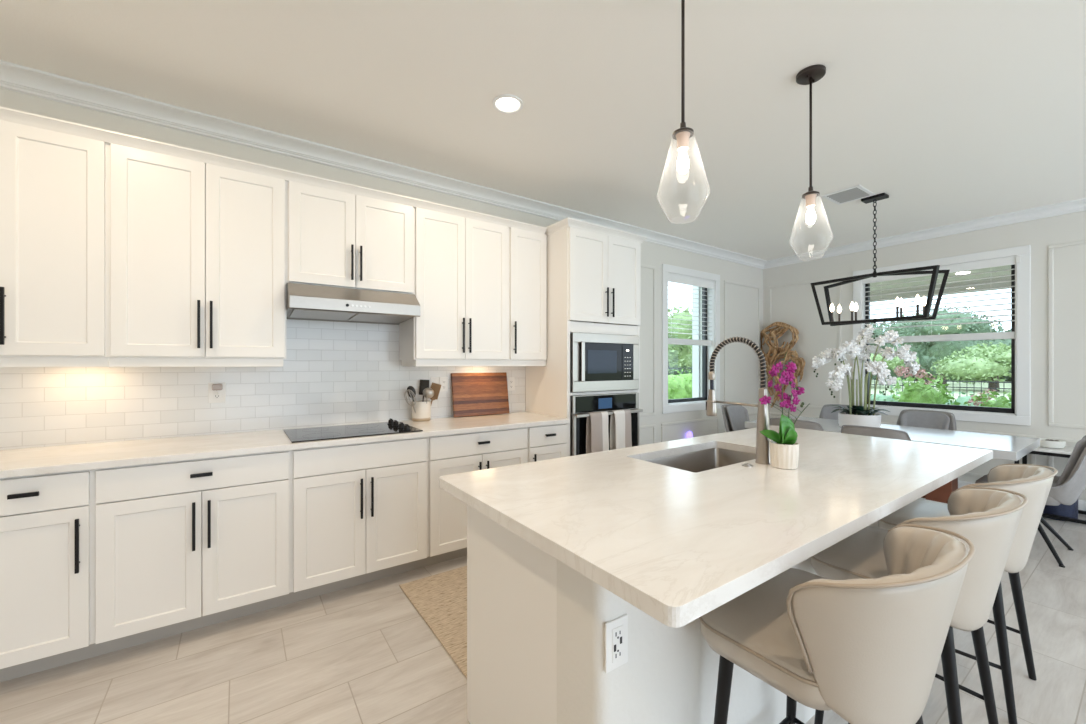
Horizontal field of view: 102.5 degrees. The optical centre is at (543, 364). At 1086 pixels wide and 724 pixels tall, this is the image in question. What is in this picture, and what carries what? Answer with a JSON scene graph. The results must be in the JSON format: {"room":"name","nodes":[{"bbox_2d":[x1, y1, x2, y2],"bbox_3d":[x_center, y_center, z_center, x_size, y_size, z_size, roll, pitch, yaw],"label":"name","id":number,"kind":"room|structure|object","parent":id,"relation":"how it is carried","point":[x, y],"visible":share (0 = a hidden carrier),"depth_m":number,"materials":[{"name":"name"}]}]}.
{"room":"kitchen","nodes":[
{"label":"kitchen","id":0,"kind":"room"},
{"bbox_2d":[0,88,762,444],"bbox_3d":[-1.069,-0.059,3.411,10.561,2.782,0.220,0,0,-35],"label":"wall","id":1,"kind":"structure","parent":0,"point":[741,301],"depth_m":4.87,"materials":[{"name":"white paint"}]},
{"bbox_2d":[0,120,108,366],"bbox_3d":[-2.351,-0.533,2.137,0.360,1.087,0.395,0,0,-35],"label":"upper cabinet","id":2,"kind":"object","parent":1,"relation":"attached to","point":[54,185],"visible":0.99,"depth_m":2.01,"materials":[{"name":"white paint"}]},
{"bbox_2d":[0,106,546,233],"bbox_3d":[-1.198,-1.100,2.747,2.948,0.046,0.070,0,0,-35],"label":"trim","id":3,"kind":"structure","parent":2,"relation":"on","point":[6,114],"depth_m":2.38,"materials":[{"name":"white paint"}]},
{"bbox_2d":[108,143,286,366],"bbox_3d":[-1.895,-0.533,2.456,0.751,1.087,0.395,0,0,-35],"label":"upper cabinet","id":4,"kind":"object","parent":1,"relation":"attached to","point":[197,251],"visible":1,"depth_m":2.29,"materials":[{"name":"white paint"}]},
{"bbox_2d":[0,319,524,449],"bbox_3d":[-1.682,0.000,2.843,3.706,0.836,0.009,0,0,-35],"label":"backsplash","id":5,"kind":"structure","parent":1,"relation":"attached to","point":[332,373],"depth_m":2.69,"materials":[{"name":"white tile"}]},
{"bbox_2d":[208,382,225,402],"bbox_3d":[-1.970,0.167,2.630,0.085,0.125,0.009,0,0,-35],"label":"outlet","id":6,"kind":"object","parent":5,"relation":"attached to","point":[213,397],"visible":0.75,"depth_m":2.63,"materials":[{"name":"white plastic"}]},
{"bbox_2d":[212,384,222,394],"bbox_3d":[-1.956,0.149,2.613,0.050,0.069,0.034,0,0,-35],"label":"plug","id":7,"kind":"object","parent":6,"relation":"attached to","point":[217,387],"visible":1,"depth_m":2.60,"materials":[{"name":"beige plastic"}]},
{"bbox_2d":[214,390,220,397],"bbox_3d":[-1.968,0.167,2.628,0.034,0.068,0.003,0,0,-35],"label":"receptacle","id":8,"kind":"object","parent":6,"relation":"attached to","point":[216,395],"depth_m":2.63,"materials":[{"name":"white plastic"}]},
{"bbox_2d":[430,377,438,387],"bbox_3d":[-0.850,0.154,3.414,0.072,0.116,0.010,0,0,-35],"label":"light switch","id":9,"kind":"object","parent":5,"relation":"attached to","point":[432,379],"visible":0.48,"depth_m":3.41,"materials":[{"name":"white plastic"}]},
{"bbox_2d":[439,377,447,391],"bbox_3d":[-0.790,0.154,3.456,0.072,0.116,0.009,0,0,-35],"label":"outlet","id":10,"kind":"object","parent":5,"relation":"attached to","point":[443,381],"visible":0.91,"depth_m":3.45,"materials":[{"name":"white plastic"}]},
{"bbox_2d":[507,377,514,390],"bbox_3d":[-0.282,0.167,3.812,0.072,0.116,0.009,0,0,-35],"label":"outlet","id":11,"kind":"object","parent":5,"relation":"attached to","point":[510,380],"visible":0.94,"depth_m":3.81,"materials":[{"name":"white plastic"}]},
{"bbox_2d":[287,181,413,293],"bbox_3d":[-1.279,-0.779,2.888,0.754,0.595,0.395,0,0,-35],"label":"upper cabinet","id":12,"kind":"object","parent":1,"relation":"attached to","point":[335,238],"visible":0.99,"depth_m":2.73,"materials":[{"name":"white paint"}]},
{"bbox_2d":[287,283,419,324],"bbox_3d":[-1.250,-0.389,2.847,0.750,0.181,0.476,0,0,-35],"label":"range hood","id":13,"kind":"object","parent":12,"relation":"attached to","point":[304,301],"visible":0.95,"depth_m":2.69,"materials":[{"name":"metal"}]},
{"bbox_2d":[0,60,766,268],"bbox_3d":[-0.980,-1.408,3.267,10.141,0.084,0.119,0,0,-35],"label":"trim","id":14,"kind":"structure","parent":1,"relation":"attached to","point":[13,77],"depth_m":2.79,"materials":[{"name":"white paint"}]},
{"bbox_2d":[399,207,507,365],"bbox_3d":[-0.663,-0.533,3.319,0.750,1.087,0.395,0,0,-35],"label":"upper cabinet","id":15,"kind":"object","parent":1,"relation":"attached to","point":[461,263],"visible":1,"depth_m":3.16,"materials":[{"name":"white paint"}]},
{"bbox_2d":[508,227,546,365],"bbox_3d":[-0.206,-0.533,3.639,0.364,1.087,0.395,0,0,-35],"label":"upper cabinet","id":16,"kind":"object","parent":1,"relation":"attached to","point":[527,250],"visible":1,"depth_m":3.50,"materials":[{"name":"white paint"}]},
{"bbox_2d":[640,264,655,416],"bbox_3d":[0.956,-0.268,4.687,0.743,1.670,0.014,0,0,-35],"label":"trim","id":17,"kind":"structure","parent":1,"relation":"attached to","point":[642,265],"depth_m":4.88,"materials":[{"name":"white paint"}]},
{"bbox_2d":[640,424,655,442],"bbox_3d":[0.956,0.900,4.687,0.743,0.465,0.014,0,0,-35],"label":"trim","id":18,"kind":"structure","parent":1,"relation":"attached to","point":[653,425],"depth_m":4.88,"materials":[{"name":"white paint"}]},
{"bbox_2d":[661,417,719,441],"bbox_3d":[1.803,0.900,5.279,1.120,0.465,0.014,0,0,-35],"label":"trim","id":19,"kind":"structure","parent":1,"relation":"attached to","point":[713,418],"depth_m":5.20,"materials":[{"name":"white paint"}]},
{"bbox_2d":[662,264,719,413],"bbox_3d":[1.729,-0.300,5.420,1.140,1.735,0.340,0,0,-35],"label":"window","id":20,"kind":"structure","parent":1,"relation":"in","point":[683,404],"depth_m":5.55,"materials":[{"name":"white paint"}]},
{"bbox_2d":[668,274,713,345],"bbox_3d":[1.778,-0.653,5.323,0.920,0.820,0.074,0,0,-35],"label":"window blind","id":21,"kind":"object","parent":20,"relation":"attached to","point":[671,278],"visible":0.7,"depth_m":5.29,"materials":[{"name":"white paint"}]},
{"bbox_2d":[724,280,759,406],"bbox_3d":[2.704,-0.268,5.910,0.860,1.670,0.014,0,0,-35],"label":"trim","id":22,"kind":"structure","parent":1,"relation":"attached to","point":[725,281],"depth_m":5.79,"materials":[{"name":"white paint"}]},
{"bbox_2d":[0,0,1085,259],"bbox_3d":[0.850,-1.525,0.653,10.541,0.150,6.900,0,0,-35],"label":"ceiling","id":23,"kind":"structure","parent":0,"point":[955,111],"depth_m":2.31,"materials":[{"name":"white paint"}]},
{"bbox_2d":[493,94,522,113],"bbox_3d":[-0.197,-1.444,2.417,0.170,0.009,0.170,0,0,-35],"label":"recessed light","id":24,"kind":"object","parent":23,"relation":"in","point":[505,103],"visible":1,"depth_m":2.41,"materials":[{"name":"white paint"}]},
{"bbox_2d":[657,0,709,219],"bbox_3d":[0.510,-0.989,1.592,0.186,0.920,0.186,0,0,-35],"label":"pendant lamp","id":25,"kind":"object","parent":23,"relation":"hanging from","point":[682,135],"visible":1,"depth_m":1.59,"materials":[{"name":"clear glass"}]},
{"bbox_2d":[676,131,689,151],"bbox_3d":[0.510,-0.814,1.592,0.052,0.052,0.052,0,0,-35],"label":"socket","id":26,"kind":"object","parent":25,"relation":"attached to","point":[682,137],"depth_m":1.58,"materials":[{"name":"beige"}]},
{"bbox_2d":[789,64,832,254],"bbox_3d":[1.328,-0.989,2.165,0.186,0.920,0.186,0,0,-35],"label":"pendant lamp","id":27,"kind":"object","parent":23,"relation":"hanging from","point":[809,75],"visible":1,"depth_m":2.16,"materials":[{"name":"clear glass"}]},
{"bbox_2d":[805,194,816,207],"bbox_3d":[1.328,-0.814,2.165,0.052,0.052,0.052,0,0,-35],"label":"socket","id":28,"kind":"object","parent":27,"relation":"attached to","point":[810,198],"depth_m":2.15,"materials":[{"name":"beige"}]},
{"bbox_2d":[821,185,874,204],"bbox_3d":[2.599,-1.444,3.715,0.340,0.012,0.280,0,0,-35],"label":"ceiling vent","id":29,"kind":"object","parent":23,"relation":"in","point":[856,192],"visible":1,"depth_m":3.70,"materials":[{"name":"white metal"}]},
{"bbox_2d":[810,193,949,325],"bbox_3d":[2.861,-0.903,3.760,0.314,1.091,0.912,0,0,-35],"label":"chandelier","id":30,"kind":"object","parent":23,"relation":"hanging from","point":[912,271],"visible":1,"depth_m":3.69,"materials":[{"name":"black metal"}]},
{"bbox_2d":[830,304,833,321],"bbox_3d":[2.625,-0.475,3.961,0.033,0.174,0.032,0,0,-35],"label":"bulb","id":31,"kind":"object","parent":30,"relation":"on","point":[831,307],"depth_m":3.95,"materials":[{"name":"white glass"}]},
{"bbox_2d":[837,305,841,320],"bbox_3d":[2.752,-0.475,4.051,0.033,0.174,0.032,0,0,-35],"label":"bulb","id":32,"kind":"object","parent":30,"relation":"on","point":[839,309],"depth_m":4.04,"materials":[{"name":"white glass"}]},
{"bbox_2d":[850,302,853,320],"bbox_3d":[2.739,-0.475,3.864,0.033,0.174,0.032,0,0,-35],"label":"bulb","id":33,"kind":"object","parent":30,"relation":"on","point":[852,305],"depth_m":3.86,"materials":[{"name":"white glass"}]},
{"bbox_2d":[854,303,857,319],"bbox_3d":[2.804,-0.475,3.910,0.033,0.174,0.032,0,0,-35],"label":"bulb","id":34,"kind":"object","parent":30,"relation":"on","point":[855,306],"depth_m":3.90,"materials":[{"name":"white glass"}]},
{"bbox_2d":[895,297,899,317],"bbox_3d":[2.922,-0.475,3.596,0.033,0.174,0.032,0,0,-35],"label":"bulb","id":35,"kind":"object","parent":30,"relation":"on","point":[897,302],"depth_m":3.59,"materials":[{"name":"white glass"}]},
{"bbox_2d":[899,298,903,316],"bbox_3d":[2.994,-0.475,3.646,0.033,0.174,0.032,0,0,-35],"label":"bulb","id":36,"kind":"object","parent":30,"relation":"on","point":[901,301],"depth_m":3.64,"materials":[{"name":"white glass"}]},
{"bbox_2d":[915,294,919,315],"bbox_3d":[2.972,-0.475,3.460,0.033,0.174,0.032,0,0,-35],"label":"bulb","id":37,"kind":"object","parent":30,"relation":"on","point":[917,300],"depth_m":3.45,"materials":[{"name":"white glass"}]},
{"bbox_2d":[921,296,926,314],"bbox_3d":[3.104,-0.475,3.553,0.033,0.174,0.032,0,0,-35],"label":"bulb","id":38,"kind":"object","parent":30,"relation":"on","point":[924,300],"depth_m":3.55,"materials":[{"name":"white glass"}]},
{"bbox_2d":[0,498,1085,723],"bbox_3d":[0.850,1.392,0.653,10.541,0.120,6.900,0,0,-35],"label":"floor","id":39,"kind":"structure","parent":0,"point":[363,653],"depth_m":1.90,"materials":[{"name":"beige tile"}]},
{"bbox_2d":[0,470,99,681],"bbox_3d":[-2.282,0.892,2.021,0.380,0.880,0.662,0,0,-35],"label":"base cabinet","id":40,"kind":"object","parent":39,"relation":"on","point":[46,520],"visible":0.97,"depth_m":1.82,"materials":[{"name":"white paint"}]},
{"bbox_2d":[93,450,290,654],"bbox_3d":[-1.818,0.892,2.346,0.751,0.880,0.662,0,0,-35],"label":"base cabinet","id":41,"kind":"object","parent":39,"relation":"on","point":[179,547],"visible":1,"depth_m":2.08,"materials":[{"name":"white paint"}]},
{"bbox_2d":[289,437,427,603],"bbox_3d":[-1.202,0.892,2.777,0.754,0.880,0.662,0,0,-35],"label":"base cabinet","id":42,"kind":"object","parent":39,"relation":"on","point":[359,512],"visible":0.98,"depth_m":2.51,"materials":[{"name":"white paint"}]},
{"bbox_2d":[0,412,569,478],"bbox_3d":[-1.498,0.435,2.580,3.706,0.033,0.649,0,0,-35],"label":"countertop","id":43,"kind":"structure","parent":42,"relation":"on","point":[20,462],"depth_m":2.23,"materials":[{"name":"white stone"}]},
{"bbox_2d":[283,418,422,442],"bbox_3d":[-1.204,0.395,2.753,0.720,0.045,0.533,0,0,-35],"label":"cooktop","id":44,"kind":"object","parent":43,"relation":"in","point":[392,426],"visible":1,"depth_m":2.69,"materials":[{"name":"black glass"}]},
{"bbox_2d":[412,400,430,420],"bbox_3d":[-0.919,0.346,3.279,0.140,0.145,0.140,0,0,-35],"label":"utensil crock","id":45,"kind":"object","parent":43,"relation":"on","point":[423,410],"visible":0.96,"depth_m":3.22,"materials":[{"name":"beige ceramic"}]},
{"bbox_2d":[404,389,415,412],"bbox_3d":[-0.958,0.283,3.175,0.108,0.210,0.079,0,0,-35],"label":"whisk","id":46,"kind":"object","parent":45,"relation":"in","point":[407,391],"visible":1,"depth_m":3.17,"materials":[{"name":"metal"}]},
{"bbox_2d":[407,386,415,401],"bbox_3d":[-0.971,0.271,3.232,0.083,0.232,0.031,0,0,-22],"label":"serving spoon","id":47,"kind":"object","parent":45,"relation":"in","point":[409,387],"visible":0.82,"depth_m":3.22,"materials":[{"name":"black metal"}]},
{"bbox_2d":[419,380,429,401],"bbox_3d":[-0.908,0.249,3.307,0.077,0.275,0.049,0,0,0],"label":"spatula","id":48,"kind":"object","parent":45,"relation":"in","point":[424,384],"visible":0.62,"depth_m":3.32,"materials":[{"name":"black plastic"}]},
{"bbox_2d":[423,388,433,403],"bbox_3d":[-0.857,0.279,3.249,0.083,0.216,0.075,0,0,-35],"label":"ladle","id":49,"kind":"object","parent":45,"relation":"in","point":[427,392],"visible":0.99,"depth_m":3.23,"materials":[{"name":"metal"}]},
{"bbox_2d":[431,382,440,404],"bbox_3d":[-0.826,0.260,3.300,0.106,0.254,0.020,0,0,-8],"label":"spatula","id":50,"kind":"object","parent":45,"relation":"in","point":[436,387],"visible":0.73,"depth_m":3.30,"materials":[{"name":"brown wood"}]},
{"bbox_2d":[451,372,508,416],"bbox_3d":[-0.516,0.241,3.605,0.504,0.351,0.076,0,0,-35],"label":"cutting board","id":51,"kind":"object","parent":43,"relation":"on","point":[473,394],"visible":1,"depth_m":3.58,"materials":[{"name":"brown wood"}]},
{"bbox_2d":[399,566,466,677],"bbox_3d":[0.349,1.326,2.894,2.308,0.010,0.949,0,0,-35],"label":"rug","id":52,"kind":"object","parent":39,"relation":"on","point":[440,599],"visible":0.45,"depth_m":2.38,"materials":[{"name":"carpet"}]},
{"bbox_2d":[421,427,526,567],"bbox_3d":[-0.585,0.892,3.210,0.752,0.880,0.662,0,0,-35],"label":"base cabinet","id":53,"kind":"object","parent":39,"relation":"on","point":[464,452],"visible":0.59,"depth_m":2.87,"materials":[{"name":"white paint"}]},
{"bbox_2d":[527,423,566,462],"bbox_3d":[-0.126,0.892,3.531,0.368,0.880,0.662,0,0,-35],"label":"base cabinet","id":54,"kind":"object","parent":39,"relation":"on","point":[546,442],"visible":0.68,"depth_m":3.28,"materials":[{"name":"white paint"}]},
{"bbox_2d":[525,217,647,456],"bbox_3d":[0.364,0.101,3.870,0.905,2.462,0.669,0,0,-35],"label":"oven tower","id":55,"kind":"object","parent":39,"relation":"on","point":[594,270],"visible":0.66,"depth_m":3.58,"materials":[{"name":"white paint"}]},
{"bbox_2d":[570,332,638,391],"bbox_3d":[0.399,-0.020,3.826,0.747,0.472,0.544,0,0,-35],"label":"microwave","id":56,"kind":"object","parent":55,"relation":"in","point":[598,362],"visible":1,"depth_m":3.59,"materials":[{"name":"metal"}]},
{"bbox_2d":[570,392,642,455],"bbox_3d":[0.384,0.606,3.836,0.760,0.723,0.652,0,0,-35],"label":"wall oven","id":57,"kind":"object","parent":55,"relation":"in","point":[580,405],"visible":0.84,"depth_m":3.54,"materials":[{"name":"metal"}]},
{"bbox_2d":[586,411,608,453],"bbox_3d":[0.439,0.591,3.482,0.196,0.428,0.077,0,0,-35],"label":"kitchen towel","id":58,"kind":"object","parent":57,"relation":"hanging from","point":[597,435],"visible":0.86,"depth_m":3.46,"materials":[{"name":"grey fabric"}]},
{"bbox_2d":[610,409,631,449],"bbox_3d":[0.649,0.572,3.631,0.199,0.390,0.073,0,0,-35],"label":"kitchen towel","id":59,"kind":"object","parent":57,"relation":"hanging from","point":[620,421],"visible":0.92,"depth_m":3.62,"materials":[{"name":"white fabric"}]},
{"bbox_2d":[467,505,879,723],"bbox_3d":[0.840,0.894,1.977,2.236,0.876,0.741,0,0,-35],"label":"kitchen island","id":60,"kind":"object","parent":39,"relation":"on","point":[536,624],"visible":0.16,"depth_m":1.25,"materials":[{"name":"white paint"}]},
{"bbox_2d":[605,614,627,673],"bbox_3d":[0.178,0.675,1.056,0.074,0.118,0.009,0,0,-35],"label":"outlet","id":61,"kind":"object","parent":60,"relation":"attached to","point":[616,630],"visible":1,"depth_m":1.05,"materials":[{"name":"white plastic"}]},
{"bbox_2d":[612,625,622,662],"bbox_3d":[0.179,0.675,1.055,0.036,0.080,0.003,0,0,-35],"label":"receptacle","id":62,"kind":"object","parent":61,"relation":"attached to","point":[617,630],"depth_m":1.05,"materials":[{"name":"white plastic"}]},
{"bbox_2d":[439,425,992,627],"bbox_3d":[0.904,0.437,1.882,2.419,0.037,1.083,0,0,-35],"label":"island countertop","id":63,"kind":"structure","parent":60,"relation":"on","point":[676,545],"depth_m":1.30,"materials":[{"name":"white stone"}]},
{"bbox_2d":[646,448,755,472],"bbox_3d":[0.771,0.559,2.044,0.765,0.204,0.435,0,0,-35],"label":"sink","id":64,"kind":"object","parent":63,"relation":"in","point":[707,459],"visible":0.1,"depth_m":2.30,"materials":[{"name":"silver metal"}]},
{"bbox_2d":[706,336,770,463],"bbox_3d":[0.888,0.145,1.962,0.096,0.546,0.328,0,0,-35],"label":"faucet","id":65,"kind":"object","parent":63,"relation":"on","point":[762,442],"visible":0.98,"depth_m":1.86,"materials":[{"name":"silver metal"}]},
{"bbox_2d":[759,352,809,469],"bbox_3d":[0.982,0.183,1.792,0.166,0.469,0.141,0,0,-35],"label":"potted orchid","id":66,"kind":"object","parent":63,"relation":"on","point":[784,448],"visible":1,"depth_m":1.76,"materials":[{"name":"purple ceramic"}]},
{"bbox_2d":[721,404,750,431],"bbox_3d":[2.266,0.890,4.687,0.484,0.887,0.614,0,0,-35],"label":"dining chair","id":67,"kind":"object","parent":39,"relation":"on","point":[734,416],"visible":0.38,"depth_m":4.83,"materials":[{"name":"grey fabric"}]},
{"bbox_2d":[769,418,823,430],"bbox_3d":[2.295,0.890,3.771,0.614,0.887,0.484,0,0,-35],"label":"dining chair","id":68,"kind":"object","parent":39,"relation":"on","point":[803,424],"visible":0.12,"depth_m":3.53,"materials":[{"name":"grey fabric"}]},
{"bbox_2d":[819,404,847,419],"bbox_3d":[3.131,0.890,4.711,0.614,0.887,0.484,0,0,-35],"label":"dining chair","id":69,"kind":"object","parent":39,"relation":"on","point":[826,410],"visible":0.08,"depth_m":4.92,"materials":[{"name":"grey fabric"}]},
{"bbox_2d":[699,524,974,723],"bbox_3d":[0.751,0.873,1.127,0.588,0.923,0.509,0,0,-35],"label":"bar stool","id":70,"kind":"object","parent":39,"relation":"on","point":[865,651],"visible":1,"depth_m":0.92,"materials":[{"name":"beige leather"}]},
{"bbox_2d":[841,425,910,440],"bbox_3d":[2.611,0.890,3.321,0.614,0.887,0.484,0,0,-35],"label":"dining chair","id":71,"kind":"object","parent":39,"relation":"on","point":[847,429],"visible":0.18,"depth_m":3.13,"materials":[{"name":"grey fabric"}]},
{"bbox_2d":[745,415,1039,503],"bbox_3d":[2.950,0.952,3.895,0.930,0.760,1.878,0,0,-35],"label":"dining table","id":72,"kind":"object","parent":39,"relation":"on","point":[1006,447],"visible":0.2,"depth_m":3.43,"materials":[{"name":"white wood"}]},
{"bbox_2d":[811,324,920,427],"bbox_3d":[2.905,0.093,3.994,0.841,0.957,0.431,0,0,-2],"label":"potted orchid","id":73,"kind":"object","parent":72,"relation":"on","point":[860,415],"visible":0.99,"depth_m":3.92,"materials":[{"name":"white plant"}]},
{"bbox_2d":[811,487,1027,723],"bbox_3d":[1.284,0.873,1.500,0.588,0.923,0.509,0,0,-35],"label":"bar stool","id":74,"kind":"object","parent":39,"relation":"on","point":[989,518],"visible":0.7,"depth_m":1.31,"materials":[{"name":"beige leather"}]},
{"bbox_2d":[896,409,956,430],"bbox_3d":[3.544,0.890,4.121,0.614,0.887,0.484,0,0,-35],"label":"dining chair","id":75,"kind":"object","parent":39,"relation":"on","point":[932,419],"visible":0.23,"depth_m":4.23,"materials":[{"name":"grey fabric"}]},
{"bbox_2d":[878,464,1057,723],"bbox_3d":[1.811,0.873,1.870,0.588,0.923,0.509,0,0,-35],"label":"bar stool","id":76,"kind":"object","parent":39,"relation":"on","point":[1035,482],"visible":0.52,"depth_m":1.67,"materials":[{"name":"beige leather"}]},
{"bbox_2d":[975,435,1085,567],"bbox_3d":[3.538,0.890,3.107,0.484,0.887,0.614,0,0,-35],"label":"dining chair","id":77,"kind":"object","parent":39,"relation":"on","point":[1066,488],"visible":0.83,"depth_m":2.89,"materials":[{"name":"grey fabric"}]},
{"bbox_2d":[1014,446,1085,524],"bbox_3d":[4.811,1.032,3.415,0.400,0.600,1.480,0,0,-35],"label":"console table","id":78,"kind":"object","parent":39,"relation":"on","point":[1066,452],"visible":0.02,"depth_m":3.74,"materials":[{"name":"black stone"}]},
{"bbox_2d":[1039,438,1065,447],"bbox_3d":[4.507,0.699,3.885,0.196,0.065,0.196,0,0,-35],"label":"book","id":79,"kind":"object","parent":78,"relation":"on","point":[1043,443],"visible":0.73,"depth_m":3.81,"materials":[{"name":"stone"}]},
{"bbox_2d":[1043,499,1077,520],"bbox_3d":[4.494,1.189,3.816,0.240,0.285,0.240,0,0,-35],"label":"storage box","id":80,"kind":"object","parent":39,"relation":"on","point":[1071,511],"visible":0.27,"depth_m":3.71,"materials":[{"name":"blue fabric"}]},
{"bbox_2d":[763,211,1085,500],"bbox_3d":[5.093,-0.059,3.624,0.220,2.782,6.500,0,0,-35],"label":"wall","id":81,"kind":"structure","parent":0,"point":[796,305],"depth_m":4.29,"materials":[{"name":"white paint"}]},
{"bbox_2d":[760,320,805,407],"bbox_3d":[3.231,0.010,5.903,0.158,1.217,0.599,0,0,-30],"label":"driftwood sculpture","id":82,"kind":"object","parent":81,"relation":"attached to","point":[772,337],"visible":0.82,"depth_m":5.92,"materials":[{"name":"brown wood"}]},
{"bbox_2d":[769,412,818,417],"bbox_3d":[3.440,0.900,5.781,0.014,0.465,0.900,0,0,-35],"label":"trim","id":83,"kind":"structure","parent":81,"relation":"attached to","point":[770,413],"depth_m":5.91,"materials":[{"name":"white paint"}]},
{"bbox_2d":[769,276,840,408],"bbox_3d":[3.440,-0.268,5.781,0.014,1.670,0.900,0,0,-35],"label":"trim","id":84,"kind":"structure","parent":81,"relation":"attached to","point":[838,277],"depth_m":5.64,"materials":[{"name":"white paint"}]},
{"bbox_2d":[764,198,1085,268],"bbox_3d":[4.954,-1.408,3.527,0.119,0.084,6.500,0,0,-35],"label":"trim","id":85,"kind":"structure","parent":81,"relation":"attached to","point":[1078,205],"depth_m":4.58,"materials":[{"name":"white paint"}]},
{"bbox_2d":[870,265,1010,301],"bbox_3d":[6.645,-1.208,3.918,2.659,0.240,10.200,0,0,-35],"label":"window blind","id":86,"kind":"structure","parent":81,"relation":"attached to","point":[1008,272],"depth_m":6.46,"materials":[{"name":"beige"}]},
{"bbox_2d":[853,245,1030,425],"bbox_3d":[4.231,-0.279,4.742,0.130,1.712,1.450,0,0,-35],"label":"window","id":87,"kind":"structure","parent":81,"relation":"in","point":[1019,413],"depth_m":4.27,"materials":[{"name":"white paint"}]},
{"bbox_2d":[862,256,1020,343],"bbox_3d":[4.215,-0.652,4.713,0.082,0.798,1.298,0,0,-35],"label":"window blind","id":88,"kind":"object","parent":87,"relation":"attached to","point":[1012,260],"visible":0.8,"depth_m":4.55,"materials":[{"name":"white paint"}]},
{"bbox_2d":[881,422,1035,476],"bbox_3d":[4.191,0.900,4.708,0.014,0.465,1.510,0,0,-35],"label":"trim","id":89,"kind":"structure","parent":81,"relation":"attached to","point":[1033,456],"depth_m":4.34,"materials":[{"name":"white paint"}]},
{"bbox_2d":[958,480,1085,515],"bbox_3d":[4.207,1.267,4.683,0.018,0.130,3.750,0,0,-35],"label":"baseboard","id":90,"kind":"structure","parent":81,"relation":"attached to","point":[1081,503],"depth_m":3.87,"materials":[{"name":"white paint"}]},
{"bbox_2d":[1048,240,1085,428],"bbox_3d":[4.956,-0.268,3.617,0.014,1.670,1.005,0,0,-35],"label":"trim","id":91,"kind":"structure","parent":81,"relation":"attached to","point":[1050,247],"depth_m":4.01,"materials":[{"name":"white paint"}]},
{"bbox_2d":[1048,437,1085,492],"bbox_3d":[4.956,0.900,3.617,0.014,0.465,1.005,0,0,-35],"label":"trim","id":92,"kind":"structure","parent":81,"relation":"attached to","point":[1050,458],"depth_m":4.00,"materials":[{"name":"white paint"}]},
{"label":"outside","id":93,"kind":"structure","parent":0,"visible":0},
{"bbox_2d":[871,378,1010,401],"bbox_3d":[25.955,1.632,58.822,170.000,0.100,220.000,0,0,-35],"label":"ground","id":94,"kind":"structure","parent":93,"point":[881,388],"depth_m":29.15,"materials":[{"name":"green plant"}]},
{"bbox_2d":[668,306,691,367],"bbox_3d":[6.338,-0.908,23.274,5.340,5.009,3.862,0,0,20],"label":"tree","id":95,"kind":"object","parent":94,"relation":"on","point":[675,352],"visible":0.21,"depth_m":22.04,"materials":[{"name":"green plant"}]},
{"bbox_2d":[668,369,691,398],"bbox_3d":[5.030,0.900,14.756,5.543,1.646,1.625,0,0,-35],"label":"hedge","id":96,"kind":"object","parent":94,"relation":"on","point":[679,386],"visible":0.16,"depth_m":13.70,"materials":[{"name":"green plant"}]},
{"bbox_2d":[675,348,691,369],"bbox_3d":[12.341,-0.317,28.778,7.572,3.855,5.672,0,0,11],"label":"tree","id":97,"kind":"object","parent":94,"relation":"on","point":[684,360],"visible":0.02,"depth_m":29.14,"materials":[{"name":"green plant"}]},
{"bbox_2d":[670,324,1010,380],"bbox_3d":[36.997,-0.610,48.538,56.880,8.484,25.086,0,0,28],"label":"treeline","id":98,"kind":"object","parent":94,"relation":"on","point":[924,363],"visible":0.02,"depth_m":44.40,"materials":[{"name":"green plant"}]},
{"bbox_2d":[870,324,893,351],"bbox_3d":[30.190,-1.404,42.609,6.372,6.006,6.922,0,0,-35],"label":"tree","id":99,"kind":"object","parent":94,"relation":"on","point":[874,325],"visible":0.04,"depth_m":39.97,"materials":[{"name":"green plant"}]},
{"bbox_2d":[870,349,918,374],"bbox_3d":[23.024,0.263,31.090,5.914,2.705,6.382,0,0,-35],"label":"tree","id":100,"kind":"object","parent":94,"relation":"on","point":[896,361],"visible":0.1,"depth_m":28.54,"materials":[{"name":"green plant"}]},
{"bbox_2d":[889,365,960,404],"bbox_3d":[6.807,0.796,7.860,1.036,1.572,1.049,0,0,33],"label":"shrub","id":101,"kind":"object","parent":94,"relation":"on","point":[917,392],"visible":0.59,"depth_m":7.69,"materials":[{"name":"green plant"}]},
{"bbox_2d":[876,305,1003,383],"bbox_3d":[32.193,-1.579,35.520,7.336,6.355,6.971,0,0,-21],"label":"tree","id":102,"kind":"object","parent":94,"relation":"on","point":[939,349],"visible":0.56,"depth_m":33.63,"materials":[{"name":"green plant"}]},
{"bbox_2d":[870,385,1010,405],"bbox_3d":[8.374,1.086,10.015,1.507,1.251,7.976,0,0,-35],"label":"hedge","id":103,"kind":"object","parent":94,"relation":"on","point":[879,397],"visible":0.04,"depth_m":9.39,"materials":[{"name":"green plant"}]},
{"bbox_2d":[871,378,1010,400],"bbox_3d":[9.519,0.952,10.813,0.060,1.260,7.060,0,0,-35],"label":"metal fence","id":104,"kind":"object","parent":94,"relation":"on","point":[926,381],"visible":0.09,"depth_m":10.23,"materials":[{"name":"black"}]},
{"bbox_2d":[930,342,1010,391],"bbox_3d":[26.935,0.095,26.064,5.745,3.032,5.778,0,0,37],"label":"tree","id":105,"kind":"object","parent":94,"relation":"on","point":[989,363],"visible":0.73,"depth_m":25.56,"materials":[{"name":"green plant"}]},
{"bbox_2d":[963,388,1010,407],"bbox_3d":[7.240,0.936,6.903,1.053,1.293,1.053,0,0,-35],"label":"shrub","id":106,"kind":"object","parent":94,"relation":"on","point":[1002,402],"visible":0.25,"depth_m":6.96,"materials":[{"name":"green plant"}]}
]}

